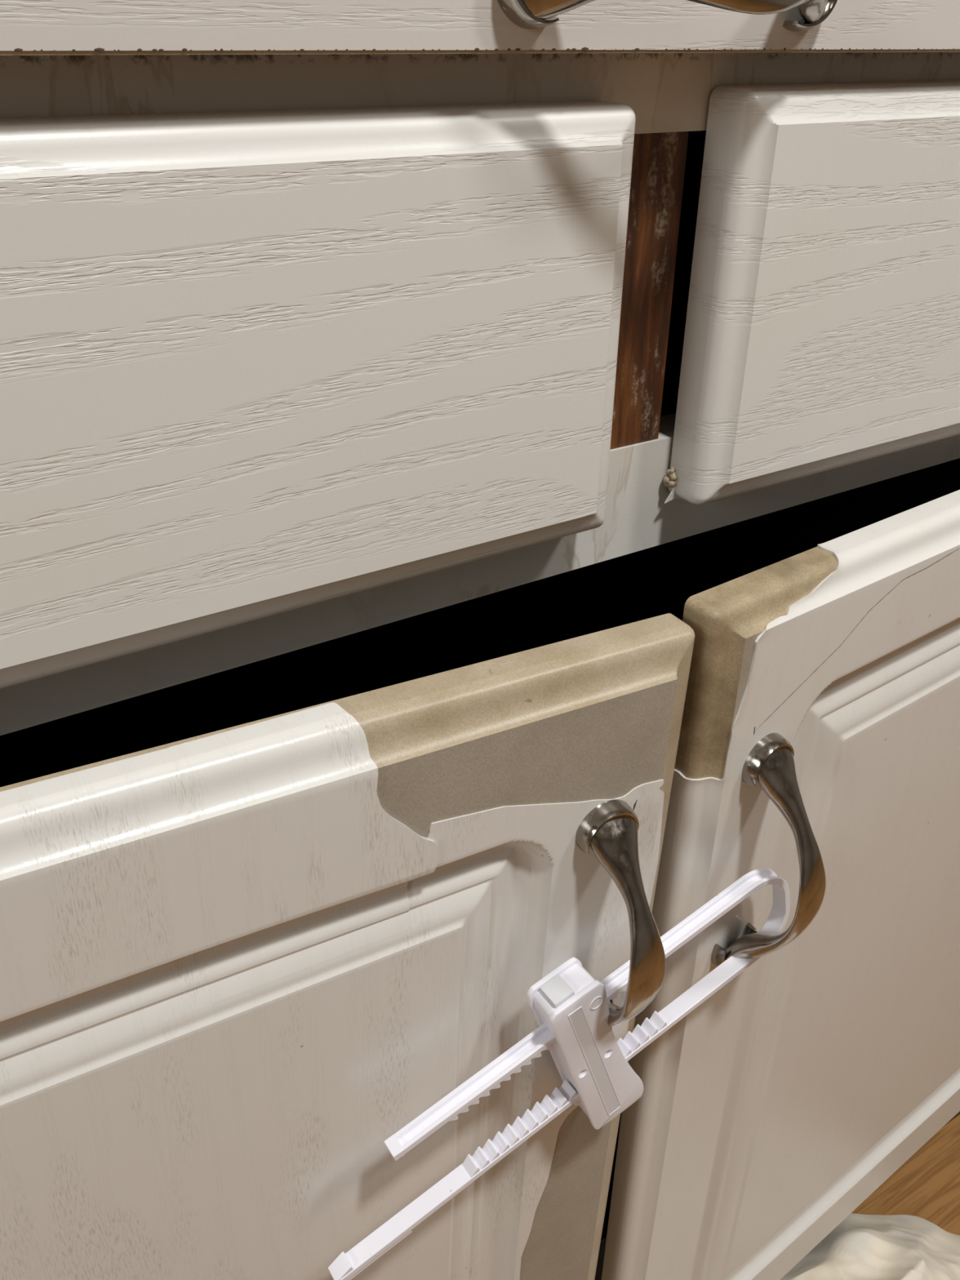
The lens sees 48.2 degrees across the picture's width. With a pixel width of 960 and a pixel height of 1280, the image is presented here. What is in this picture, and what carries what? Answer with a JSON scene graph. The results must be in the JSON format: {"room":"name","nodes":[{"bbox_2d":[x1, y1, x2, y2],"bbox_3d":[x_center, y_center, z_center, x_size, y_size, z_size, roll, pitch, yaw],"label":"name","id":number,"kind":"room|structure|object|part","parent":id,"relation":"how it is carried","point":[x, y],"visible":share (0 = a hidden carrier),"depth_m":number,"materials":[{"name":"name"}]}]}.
{"room":"kitchen","nodes":[
{"label":"kitchen","id":0,"kind":"room"},
{"bbox_2d":[851,1111,959,1235],"bbox_3d":[0.380,0.991,-0.126,4.400,0.030,3.240,-17,35,-28],"label":"floor","id":1,"kind":"structure","parent":0,"point":[926,1186],"depth_m":0.83,"materials":[{"name":"brown wood"}]},
{"bbox_2d":[0,0,959,1279],"bbox_3d":[-0.073,0.014,0.637,0.905,0.885,0.650,-17,35,-28],"label":"base cabinet","id":2,"kind":"object","parent":1,"relation":"on","point":[479,480],"visible":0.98,"depth_m":0.31,"materials":[{"name":"laminate"}]},
{"bbox_3d":[-0.245,-0.170,0.841,0.873,0.774,0.012,-17,35,-28],"label":"panel","id":3,"kind":"part","parent":2,"relation":"part of","materials":[{"name":"grey wood"}]},
{"bbox_3d":[-0.128,-0.039,0.226,0.399,0.124,0.020,-17,35,-28],"label":"drawer","id":4,"kind":"part","parent":2,"relation":"part of","materials":[{"name":"wood"}]},
{"bbox_3d":[-0.116,0.263,0.371,0.400,0.515,0.018,-14,33,-27],"label":"door","id":5,"kind":"part","parent":2,"relation":"part of","materials":[{"name":"white wood"}]},
{"bbox_3d":[0.064,-0.211,0.265,0.850,0.115,0.020,-17,35,-28],"label":"drawer","id":6,"kind":"part","parent":2,"relation":"part of","materials":[{"name":"wood"}]},
{"bbox_2d":[328,867,790,1279],"bbox_3d":[0.034,0.146,0.374,0.195,0.091,0.014,-17,35,-28],"label":"lock","id":7,"kind":"object","parent":2,"relation":"attached to","point":[570,1008],"visible":0.98,"depth_m":0.37,"materials":[{"name":"white plastic"}]},
{"bbox_3d":[0.035,0.139,0.379,0.029,0.080,0.002,-30,40,-19],"label":"plate","id":8,"kind":"part","parent":7,"relation":"part of","materials":[{"name":"white plastic"}]},
{"bbox_3d":[0.040,0.146,0.369,0.011,0.070,0.001,-30,40,-20],"label":"label panel","id":9,"kind":"part","parent":7,"relation":"part of","materials":[{"name":"white plastic"}]},
{"bbox_3d":[0.041,0.144,0.371,0.029,0.080,0.002,-30,40,-20],"label":"latch plate","id":10,"kind":"part","parent":7,"relation":"part of","materials":[{"name":"white plastic"}]},
{"bbox_3d":[-0.106,0.285,0.847,0.873,0.016,0.541,-17,35,-28],"label":"panel","id":11,"kind":"part","parent":2,"relation":"part of","materials":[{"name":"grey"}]},
{"bbox_3d":[0.046,0.102,0.351,0.022,0.102,0.032,-14,33,-27],"label":"handle","id":12,"kind":"part","parent":2,"relation":"part of","materials":[{"name":"silver metal"}]},
{"bbox_3d":[0.058,-0.158,0.256,0.110,0.022,0.032,-17,35,-28],"label":"handle","id":13,"kind":"part","parent":2,"relation":"part of","materials":[{"name":"silver metal"}]},
{"bbox_3d":[-0.097,-0.182,0.572,0.873,0.010,0.526,-17,35,-28],"label":"dust panel","id":14,"kind":"part","parent":2,"relation":"part of","materials":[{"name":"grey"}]},
{"bbox_3d":[0.243,0.150,0.582,0.440,0.519,0.018,-20,36,-32],"label":"door","id":15,"kind":"part","parent":2,"relation":"part of","materials":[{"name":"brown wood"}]},
{"bbox_3d":[0.108,0.087,0.389,0.022,0.110,0.032,-20,36,-32],"label":"handle","id":16,"kind":"part","parent":2,"relation":"part of","materials":[{"name":"silver metal"}]},
{"bbox_3d":[0.272,-0.167,0.864,0.016,0.790,0.541,-17,35,-28],"label":"panel","id":17,"kind":"part","parent":2,"relation":"part of","materials":[{"name":"grey wood"}]},
{"bbox_3d":[0.245,-0.156,0.435,0.413,0.128,0.020,-17,35,-28],"label":"drawer","id":18,"kind":"part","parent":2,"relation":"part of","materials":[{"name":"wood"}]},
{"bbox_2d":[780,1213,959,1279],"bbox_3d":[0.267,0.468,0.684,0.295,0.060,0.214,-17,35,-28],"label":"crumpled cloth","id":19,"kind":"object","parent":1,"relation":"on","point":[862,1246],"visible":0.82,"depth_m":0.75,"materials":[{"name":"fabric"}]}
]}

